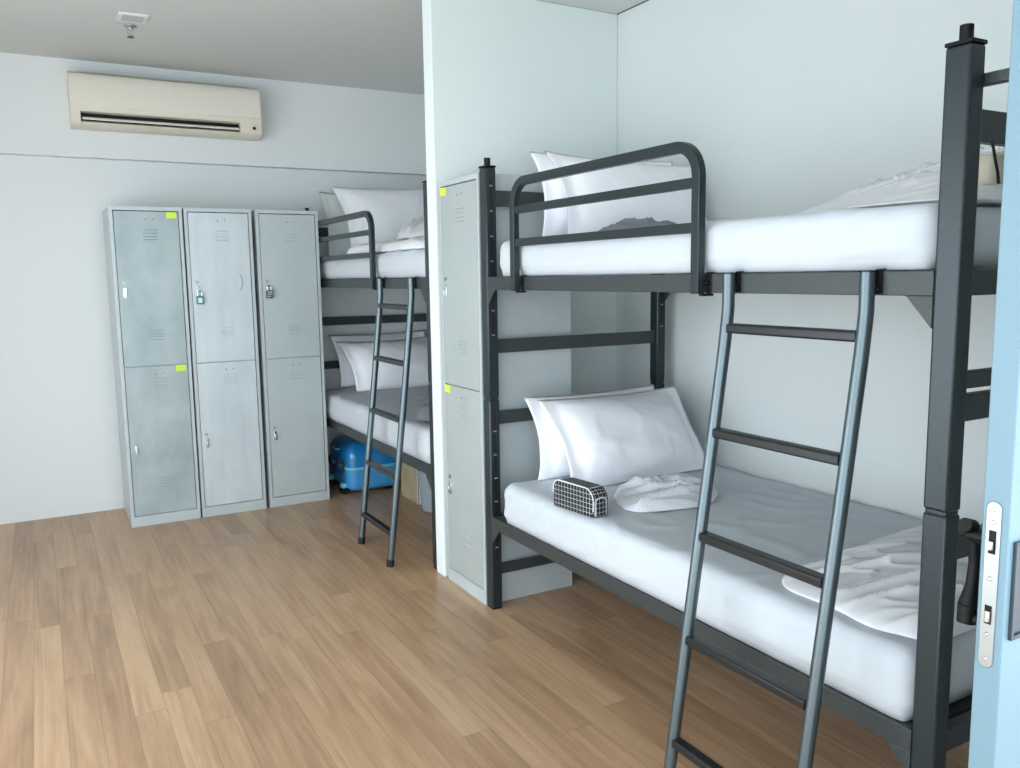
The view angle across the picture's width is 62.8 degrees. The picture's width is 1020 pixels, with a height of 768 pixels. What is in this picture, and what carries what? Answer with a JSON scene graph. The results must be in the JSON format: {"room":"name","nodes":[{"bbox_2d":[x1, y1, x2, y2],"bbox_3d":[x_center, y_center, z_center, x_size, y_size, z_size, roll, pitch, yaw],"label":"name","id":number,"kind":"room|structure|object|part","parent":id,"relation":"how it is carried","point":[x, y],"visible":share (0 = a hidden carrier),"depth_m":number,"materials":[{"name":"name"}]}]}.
{"room":"dormitory","nodes":[
{"label":"dormitory","id":0,"kind":"room"},
{"bbox_2d":[0,52,426,524],"bbox_3d":[-2.246,-0.575,5.267,4.300,2.684,0.265,-5,8,-29],"label":"wall","id":1,"kind":"structure","parent":0,"point":[60,455],"depth_m":5.06,"materials":[{"name":"white paint"}]},
{"bbox_2d":[66,71,261,140],"bbox_3d":[-2.043,-1.654,4.999,1.056,0.314,0.180,-5,8,-29],"label":"air conditioner","id":2,"kind":"object","parent":1,"relation":"attached to","point":[106,102],"visible":1,"depth_m":4.92,"materials":[{"name":"beige plastic"}]},
{"bbox_2d":[81,113,238,130],"bbox_3d":[-2.059,-1.552,4.962,0.872,0.038,0.011,-5,8,-29],"label":"air vent","id":3,"kind":"object","parent":2,"relation":"attached to","point":[97,115],"depth_m":4.94,"materials":[{"name":"black plastic"}]},
{"bbox_2d":[77,71,249,87],"bbox_3d":[-2.060,-1.811,5.006,0.956,0.004,0.118,-5,8,-29],"label":"grille","id":4,"kind":"object","parent":2,"relation":"attached to","point":[82,72],"depth_m":4.93,"materials":[{"name":"grey plastic"}]},
{"bbox_3d":[-2.006,-1.691,4.927,1.044,0.178,0.027,-5,8,-29],"label":"panel","id":5,"kind":"part","parent":2,"relation":"part of","materials":[{"name":"beige plastic"}]},
{"bbox_2d":[0,0,645,94],"bbox_3d":[-0.681,-1.614,2.253,4.450,0.100,6.900,-5,8,-29],"label":"ceiling","id":6,"kind":"structure","parent":0,"point":[362,44],"depth_m":4.38,"materials":[{"name":"grey paint"}]},
{"bbox_2d":[124,24,135,38],"bbox_3d":[-1.902,-1.766,4.189,0.060,0.058,0.060,-5,8,-29],"label":"sprinkler","id":7,"kind":"object","parent":6,"relation":"attached to","point":[129,27],"visible":1,"depth_m":4.18,"materials":[{"name":"silver metal"}]},
{"bbox_2d":[116,11,148,23],"bbox_3d":[-1.831,-1.774,4.055,0.135,0.008,0.140,-5,8,-29],"label":"ceiling plate","id":8,"kind":"object","parent":6,"relation":"attached to","point":[122,16],"visible":1,"depth_m":4.04,"materials":[{"name":"white plastic"}]},
{"bbox_2d":[0,481,969,767],"bbox_3d":[-0.427,1.172,2.385,4.600,0.100,7.500,-5,8,-29],"label":"floor","id":9,"kind":"structure","parent":0,"point":[273,637],"depth_m":3.10,"materials":[{"name":"brown wood"}]},
{"bbox_2d":[102,206,200,527],"bbox_3d":[-2.141,-0.112,5.000,0.380,1.830,0.466,-5,8,-29],"label":"locker","id":10,"kind":"object","parent":9,"relation":"on","point":[144,246],"visible":1,"depth_m":4.81,"materials":[{"name":"metal"}]},
{"bbox_3d":[-2.155,-0.512,4.683,0.017,0.056,0.016,-5,8,-29],"label":"handle","id":11,"kind":"part","parent":10,"relation":"part of","materials":[{"name":"silver metal"}]},
{"bbox_3d":[-2.142,0.381,4.798,0.017,0.056,0.016,-5,8,-29],"label":"handle","id":12,"kind":"part","parent":10,"relation":"part of","materials":[{"name":"silver metal"}]},
{"bbox_3d":[-2.043,-0.539,4.758,0.337,0.870,0.016,-5,8,-29],"label":"door","id":13,"kind":"part","parent":10,"relation":"part of","materials":[{"name":"paint"}]},
{"bbox_3d":[-2.030,0.326,4.869,0.337,0.865,0.016,-5,8,-29],"label":"door","id":14,"kind":"part","parent":10,"relation":"part of","materials":[{"name":"paint"}]},
{"bbox_2d":[181,208,266,516],"bbox_3d":[-1.802,-0.141,5.190,0.380,1.830,0.466,-5,8,-29],"label":"locker","id":15,"kind":"object","parent":9,"relation":"on","point":[218,242],"visible":0.99,"depth_m":5.00,"materials":[{"name":"metal"}]},
{"bbox_2d":[196,291,203,303],"bbox_3d":[-1.806,-0.504,4.871,0.040,0.078,0.020,-5,8,-29],"label":"padlock","id":16,"kind":"object","parent":15,"relation":"hanging from","point":[199,299],"visible":1,"depth_m":4.87,"materials":[{"name":"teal metal"}]},
{"bbox_3d":[-1.703,-0.569,4.948,0.337,0.870,0.016,-5,8,-29],"label":"door","id":17,"kind":"part","parent":15,"relation":"part of","materials":[{"name":"paint"}]},
{"bbox_3d":[-1.691,0.296,5.059,0.337,0.865,0.016,-5,8,-29],"label":"door","id":18,"kind":"part","parent":15,"relation":"part of","materials":[{"name":"paint"}]},
{"bbox_2d":[251,209,329,507],"bbox_3d":[-1.451,-0.172,5.386,0.380,1.830,0.466,-5,8,-29],"label":"locker","id":19,"kind":"object","parent":9,"relation":"on","point":[285,242],"visible":0.98,"depth_m":5.19,"materials":[{"name":"metal"}]},
{"bbox_2d":[266,285,272,297],"bbox_3d":[-1.456,-0.560,5.064,0.040,0.078,0.020,-5,8,-29],"label":"padlock","id":20,"kind":"object","parent":19,"relation":"hanging from","point":[269,293],"visible":1,"depth_m":5.06,"materials":[{"name":"silver metal"}]},
{"bbox_3d":[-1.353,-0.599,5.144,0.337,0.870,0.016,-5,8,-29],"label":"door","id":21,"kind":"part","parent":19,"relation":"part of","materials":[{"name":"paint"}]},
{"bbox_3d":[-1.340,0.266,5.255,0.337,0.865,0.016,-5,8,-29],"label":"door","id":22,"kind":"part","parent":19,"relation":"part of","materials":[{"name":"paint"}]},
{"bbox_2d":[329,435,394,493],"bbox_3d":[-1.012,0.529,5.712,0.412,0.345,0.448,-5,8,-29],"label":"suitcase","id":23,"kind":"object","parent":9,"relation":"on","point":[347,454],"visible":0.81,"depth_m":5.53,"materials":[{"name":"blue plastic"}]},
{"bbox_2d":[305,180,436,568],"bbox_3d":[-0.481,-0.170,5.045,0.966,1.885,2.060,-5,8,-29],"label":"bunk bed","id":24,"kind":"object","parent":9,"relation":"on","point":[393,283],"visible":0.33,"depth_m":4.46,"materials":[{"name":"grey metal"}]},
{"bbox_3d":[-0.971,-1.052,5.819,0.834,0.062,0.026,-5,8,-29],"label":"rail","id":25,"kind":"part","parent":24,"relation":"part of","materials":[{"name":"grey metal"}]},
{"bbox_3d":[-0.958,-0.157,5.934,0.834,0.053,0.026,-5,8,-29],"label":"rail","id":26,"kind":"part","parent":24,"relation":"part of","materials":[{"name":"grey metal"}]},
{"bbox_2d":[320,249,424,278],"bbox_3d":[-0.431,-0.706,4.966,0.990,0.142,1.851,-5,8,-29],"label":"mattress","id":27,"kind":"object","parent":24,"relation":"on","point":[411,263],"visible":0.31,"depth_m":4.41,"materials":[{"name":"grey fabric"}]},
{"bbox_2d":[319,192,350,255],"bbox_3d":[-0.982,-1.071,5.641,0.580,0.436,0.144,-5,8,-29],"label":"pillow","id":28,"kind":"object","parent":27,"relation":"on","point":[332,206],"visible":0.2,"depth_m":5.52,"materials":[{"name":"white fabric"}]},
{"bbox_2d":[331,186,423,246],"bbox_3d":[-0.765,-1.093,5.620,0.835,0.479,0.180,-6,9,-33],"label":"pillow","id":29,"kind":"object","parent":27,"relation":"on","point":[391,210],"visible":0.43,"depth_m":5.50,"materials":[{"name":"white fabric"}]},
{"bbox_2d":[346,235,424,253],"bbox_3d":[-0.298,-0.780,4.708,1.009,0.072,1.263,-5,8,-29],"label":"duvet","id":30,"kind":"object","parent":27,"relation":"on","point":[417,242],"visible":0.21,"depth_m":4.33,"materials":[{"name":"white fabric"}]},
{"bbox_2d":[395,214,423,239],"bbox_3d":[-0.325,-0.900,4.728,0.682,0.165,0.523,-5,8,-29],"label":"duvet","id":31,"kind":"object","parent":30,"relation":"on","point":[414,228],"visible":0.2,"depth_m":4.52,"materials":[{"name":"white fabric"}]},
{"bbox_3d":[-0.864,-0.542,4.782,0.030,0.119,1.946,-5,8,-29],"label":"rail","id":32,"kind":"part","parent":24,"relation":"part of","materials":[{"name":"grey metal"}]},
{"bbox_3d":[-0.962,-0.455,5.896,0.834,0.056,0.026,-5,8,-29],"label":"rail","id":33,"kind":"part","parent":24,"relation":"part of","materials":[{"name":"grey metal"}]},
{"bbox_2d":[325,385,430,463],"bbox_3d":[-0.422,0.174,5.076,1.002,0.173,1.853,-5,8,-29],"label":"mattress","id":34,"kind":"object","parent":24,"relation":"on","point":[349,407],"visible":0.3,"depth_m":4.88,"materials":[{"name":"grey fabric"}]},
{"bbox_2d":[329,330,425,386],"bbox_3d":[-0.876,-0.181,5.836,0.755,0.357,0.139,-6,9,-32],"label":"pillow","id":35,"kind":"object","parent":34,"relation":"on","point":[347,378],"visible":0.21,"depth_m":5.70,"materials":[{"name":"white fabric"}]},
{"bbox_2d":[336,337,428,391],"bbox_3d":[-0.766,-0.144,5.685,0.778,0.320,0.242,-6,9,-33],"label":"pillow","id":36,"kind":"object","parent":34,"relation":"on","point":[359,355],"visible":0.66,"depth_m":5.57,"materials":[{"name":"white fabric"}]},
{"bbox_2d":[417,403,428,420],"bbox_3d":[-0.409,0.135,4.278,0.139,0.081,0.152,-5,8,-29],"label":"blanket","id":37,"kind":"object","parent":34,"relation":"on","point":[423,412],"visible":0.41,"depth_m":4.22,"materials":[{"name":"grey fabric"}]},
{"bbox_3d":[-0.851,0.352,4.897,0.030,0.119,1.946,-5,8,-29],"label":"rail","id":38,"kind":"part","parent":24,"relation":"part of","materials":[{"name":"grey metal"}]},
{"bbox_3d":[-0.357,-0.017,3.976,0.048,1.839,0.056,-5,8,-29],"label":"post","id":39,"kind":"part","parent":24,"relation":"part of","materials":[{"name":"grey metal"}]},
{"bbox_2d":[358,277,417,566],"bbox_3d":[-0.632,0.172,4.256,0.201,1.417,0.462,-5,8,-29],"label":"ladder","id":40,"kind":"object","parent":9,"relation":"on","point":[391,531],"visible":1,"depth_m":4.17,"materials":[{"name":"grey metal"}]},
{"bbox_2d":[401,463,421,504],"bbox_3d":[-0.533,0.577,5.404,0.258,0.315,0.293,-5,8,-29],"label":"box","id":41,"kind":"object","parent":9,"relation":"on","point":[410,486],"visible":0.3,"depth_m":5.33,"materials":[{"name":"beige cardboard"}]},
{"bbox_2d":[418,470,431,512],"bbox_3d":[-0.448,0.624,5.113,0.240,0.292,0.240,-5,8,-29],"label":"waste bin","id":42,"kind":"object","parent":9,"relation":"on","point":[425,490],"visible":0.09,"depth_m":5.04,"materials":[{"name":"grey plastic"}]},
{"bbox_2d":[439,173,571,604],"bbox_3d":[-0.022,0.015,3.775,0.463,1.830,0.380,-5,8,-29],"label":"locker","id":43,"kind":"object","parent":9,"relation":"on","point":[531,313],"visible":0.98,"depth_m":3.63,"materials":[{"name":"metal"}]},
{"bbox_3d":[-0.291,-0.416,3.728,0.016,0.056,0.017,-5,8,-29],"label":"handle","id":44,"kind":"part","parent":43,"relation":"part of","materials":[{"name":"silver metal"}]},
{"bbox_3d":[-0.278,0.476,3.843,0.016,0.056,0.017,-5,8,-29],"label":"handle","id":45,"kind":"part","parent":43,"relation":"part of","materials":[{"name":"silver metal"}]},
{"bbox_3d":[-0.213,-0.419,3.614,0.016,0.870,0.337,-5,8,-29],"label":"door","id":46,"kind":"part","parent":43,"relation":"part of","materials":[{"name":"grey paint"}]},
{"bbox_3d":[-0.200,0.446,3.725,0.016,0.865,0.337,-5,8,-29],"label":"door","id":47,"kind":"part","parent":43,"relation":"part of","materials":[{"name":"grey paint"}]},
{"bbox_2d":[479,23,1009,767],"bbox_3d":[0.832,0.108,2.739,0.966,1.885,2.259,-5,8,-29],"label":"bunk bed","id":48,"kind":"object","parent":9,"relation":"on","point":[942,296],"visible":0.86,"depth_m":1.87,"materials":[{"name":"grey metal"}]},
{"bbox_3d":[-0.079,0.042,3.486,0.048,1.839,0.056,-5,8,-29],"label":"post","id":49,"kind":"part","parent":48,"relation":"part of","materials":[{"name":"grey metal"}]},
{"bbox_3d":[0.306,0.110,3.714,0.834,0.053,0.026,-5,8,-29],"label":"rail","id":50,"kind":"part","parent":48,"relation":"part of","materials":[{"name":"grey metal"}]},
{"bbox_3d":[0.293,-0.785,3.599,0.834,0.062,0.026,-5,8,-29],"label":"rail","id":51,"kind":"part","parent":48,"relation":"part of","materials":[{"name":"grey metal"}]},
{"bbox_3d":[0.316,0.763,3.798,0.834,0.040,0.026,-5,8,-29],"label":"rail","id":52,"kind":"part","parent":48,"relation":"part of","materials":[{"name":"grey metal"}]},
{"bbox_3d":[0.302,-0.188,3.676,0.834,0.056,0.026,-5,8,-29],"label":"rail","id":53,"kind":"part","parent":48,"relation":"part of","materials":[{"name":"grey metal"}]},
{"bbox_3d":[0.689,-0.024,3.914,0.048,1.839,0.056,-5,8,-29],"label":"post","id":54,"kind":"part","parent":48,"relation":"part of","materials":[{"name":"grey metal"}]},
{"bbox_3d":[0.414,0.716,2.689,0.030,0.119,1.946,-5,8,-29],"label":"rail","id":55,"kind":"part","parent":48,"relation":"part of","materials":[{"name":"grey metal"}]},
{"bbox_3d":[0.400,-0.275,2.562,0.030,0.119,1.946,-5,8,-29],"label":"rail","id":56,"kind":"part","parent":48,"relation":"part of","materials":[{"name":"grey metal"}]},
{"bbox_2d":[504,465,975,720],"bbox_3d":[0.844,0.538,2.866,1.004,0.173,1.846,-5,8,-29],"label":"mattress","id":57,"kind":"object","parent":48,"relation":"on","point":[745,600],"visible":0.54,"depth_m":2.57,"materials":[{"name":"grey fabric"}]},
{"bbox_2d":[553,477,607,517],"bbox_3d":[0.247,0.398,2.983,0.076,0.101,0.231,-6,9,-36],"label":"pouch","id":58,"kind":"object","parent":57,"relation":"on","point":[586,498],"visible":1,"depth_m":2.93,"materials":[{"name":"black fabric"}]},
{"bbox_2d":[524,384,654,480],"bbox_3d":[0.393,0.202,3.592,0.700,0.337,0.168,-5,8,-29],"label":"pillow","id":59,"kind":"object","parent":57,"relation":"on","point":[553,459],"visible":0.26,"depth_m":3.44,"materials":[{"name":"white fabric"}]},
{"bbox_2d":[537,386,703,485],"bbox_3d":[0.490,0.214,3.462,0.760,0.340,0.242,-5,8,-29],"label":"pillow","id":60,"kind":"object","parent":57,"relation":"on","point":[610,439],"visible":0.97,"depth_m":3.37,"materials":[{"name":"white fabric"}]},
{"bbox_2d":[614,473,717,511],"bbox_3d":[0.582,0.383,3.130,0.468,0.079,0.341,-5,8,-29],"label":"towel","id":61,"kind":"object","parent":57,"relation":"on","point":[672,491],"visible":0.92,"depth_m":3.03,"materials":[{"name":"white fabric"}]},
{"bbox_2d":[782,526,975,639],"bbox_3d":[1.190,0.476,2.305,0.960,0.088,0.568,-5,8,-29],"label":"duvet","id":62,"kind":"object","parent":57,"relation":"on","point":[879,581],"visible":0.38,"depth_m":2.12,"materials":[{"name":"white fabric"}]},
{"bbox_2d":[500,202,1000,275],"bbox_3d":[0.829,-0.443,2.749,0.993,0.149,1.865,-5,8,-29],"label":"mattress","id":63,"kind":"object","parent":48,"relation":"on","point":[900,237],"visible":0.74,"depth_m":2.04,"materials":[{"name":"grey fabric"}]},
{"bbox_2d":[529,151,672,235],"bbox_3d":[0.436,-0.791,3.547,0.770,0.352,0.133,-5,8,-29],"label":"pillow","id":64,"kind":"object","parent":63,"relation":"on","point":[555,220],"visible":0.13,"depth_m":3.39,"materials":[{"name":"white fabric"}]},
{"bbox_2d":[544,150,706,233],"bbox_3d":[0.518,-0.770,3.434,0.794,0.344,0.194,-5,8,-29],"label":"pillow","id":65,"kind":"object","parent":63,"relation":"on","point":[675,206],"visible":0.5,"depth_m":3.32,"materials":[{"name":"white fabric"}]},
{"bbox_2d":[599,217,676,230],"bbox_3d":[0.445,-0.551,2.895,0.189,0.050,0.414,-5,8,-29],"label":"cloth","id":66,"kind":"object","parent":63,"relation":"on","point":[625,223],"visible":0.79,"depth_m":2.82,"materials":[{"name":"grey fabric"}]},
{"bbox_2d":[788,145,1004,214],"bbox_3d":[1.082,-0.587,2.382,0.898,0.225,1.022,-5,8,-29],"label":"duvet","id":67,"kind":"object","parent":63,"relation":"on","point":[920,185],"visible":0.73,"depth_m":2.06,"materials":[{"name":"white fabric"}]},
{"bbox_2d":[978,151,1004,184],"bbox_3d":[1.130,-0.501,1.950,0.182,0.083,0.106,-5,8,-29],"label":"cloth","id":68,"kind":"object","parent":67,"relation":"on","point":[987,172],"visible":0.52,"depth_m":1.89,"materials":[{"name":"beige fabric"}]},
{"bbox_3d":[1.183,-0.343,2.999,0.030,0.119,1.946,-5,8,-29],"label":"rail","id":69,"kind":"part","parent":48,"relation":"part of","materials":[{"name":"grey metal"}]},
{"bbox_3d":[0.906,0.250,1.755,0.048,1.839,0.056,-5,8,-29],"label":"post","id":70,"kind":"part","parent":48,"relation":"part of","materials":[{"name":"grey metal"}]},
{"bbox_3d":[1.298,0.753,2.039,0.834,0.052,0.026,-5,8,-29],"label":"rail","id":71,"kind":"part","parent":48,"relation":"part of","materials":[{"name":"grey metal"}]},
{"bbox_3d":[1.291,0.318,1.983,0.834,0.053,0.026,-5,8,-29],"label":"rail","id":72,"kind":"part","parent":48,"relation":"part of","materials":[{"name":"grey metal"}]},
{"bbox_3d":[1.287,0.020,1.945,0.834,0.056,0.026,-5,8,-29],"label":"rail","id":73,"kind":"part","parent":48,"relation":"part of","materials":[{"name":"grey metal"}]},
{"bbox_3d":[1.286,-0.038,1.938,0.834,0.035,0.026,-5,8,-29],"label":"rail","id":74,"kind":"part","parent":48,"relation":"part of","materials":[{"name":"grey metal"}]},
{"bbox_3d":[1.283,-0.238,1.912,0.834,0.052,0.026,-5,8,-29],"label":"rail","id":75,"kind":"part","parent":48,"relation":"part of","materials":[{"name":"grey metal"}]},
{"bbox_3d":[1.279,-0.548,1.872,0.834,0.063,0.026,-5,8,-29],"label":"rail","id":76,"kind":"part","parent":48,"relation":"part of","materials":[{"name":"grey metal"}]},
{"bbox_2d":[991,141,999,183],"bbox_3d":[0.986,-0.449,1.696,0.040,0.083,0.010,-6,9,-33],"label":"cable","id":77,"kind":"object","parent":48,"relation":"hanging from","point":[992,142],"visible":1,"depth_m":1.69,"materials":[{"name":"black plastic"}]},
{"bbox_3d":[0.977,-0.589,1.569,0.020,0.024,0.240,-5,8,-29],"label":"bracket arm","id":78,"kind":"part","parent":48,"relation":"part of","materials":[{"name":"grey metal"}]},
{"bbox_2d":[664,269,885,767],"bbox_3d":[0.606,0.439,2.042,0.241,1.418,0.462,-5,8,-29],"label":"ladder","id":79,"kind":"object","parent":9,"relation":"on","point":[870,281],"visible":1,"depth_m":1.98,"materials":[{"name":"grey metal"}]},
{"bbox_2d":[422,0,616,576],"bbox_3d":[0.088,-0.457,4.079,1.010,2.684,0.090,-5,8,-29],"label":"wall partition","id":80,"kind":"structure","parent":0,"point":[505,80],"depth_m":3.90,"materials":[{"name":"white paint"}]},
{"bbox_2d":[617,0,1013,523],"bbox_3d":[0.729,-0.471,4.121,0.150,2.684,4.825,-5,8,-29],"label":"wall","id":81,"kind":"structure","parent":0,"point":[788,106],"depth_m":3.23,"materials":[{"name":"white paint"}]},
{"bbox_2d":[617,0,648,14],"bbox_3d":[1.177,-1.682,2.975,0.005,0.005,2.635,-5,8,-29],"label":"trim","id":82,"kind":"structure","parent":81,"relation":"attached to","point":[646,0],"depth_m":4.00,"materials":[{"name":"grey"}]},
{"bbox_3d":[0.147,-0.063,1.013,4.250,2.684,0.060,-5,8,-29],"label":"wall","id":83,"kind":"structure","parent":0,"visible":0},
{"bbox_2d":[956,0,1019,767],"bbox_3d":[1.112,0.120,1.521,0.902,2.138,0.122,-5,8,-29],"label":"door","id":84,"kind":"structure","parent":83,"relation":"in","point":[989,599],"depth_m":1.28,"materials":[{"name":"blue paint"}]},
{"bbox_3d":[0.780,0.314,1.383,0.048,0.186,0.074,-5,8,-29],"label":"pull handle","id":85,"kind":"part","parent":84,"relation":"part of","materials":[{"name":"black plastic"}]},
{"bbox_3d":[0.745,0.313,1.298,0.003,0.268,0.023,-5,8,-29],"label":"lock plate","id":86,"kind":"part","parent":84,"relation":"part of","materials":[{"name":"silver metal"}]},
{"bbox_3d":[0.799,0.317,1.299,0.063,0.157,0.006,-5,8,-29],"label":"recessed pull","id":87,"kind":"part","parent":84,"relation":"part of","materials":[{"name":"grey metal"}]}
]}

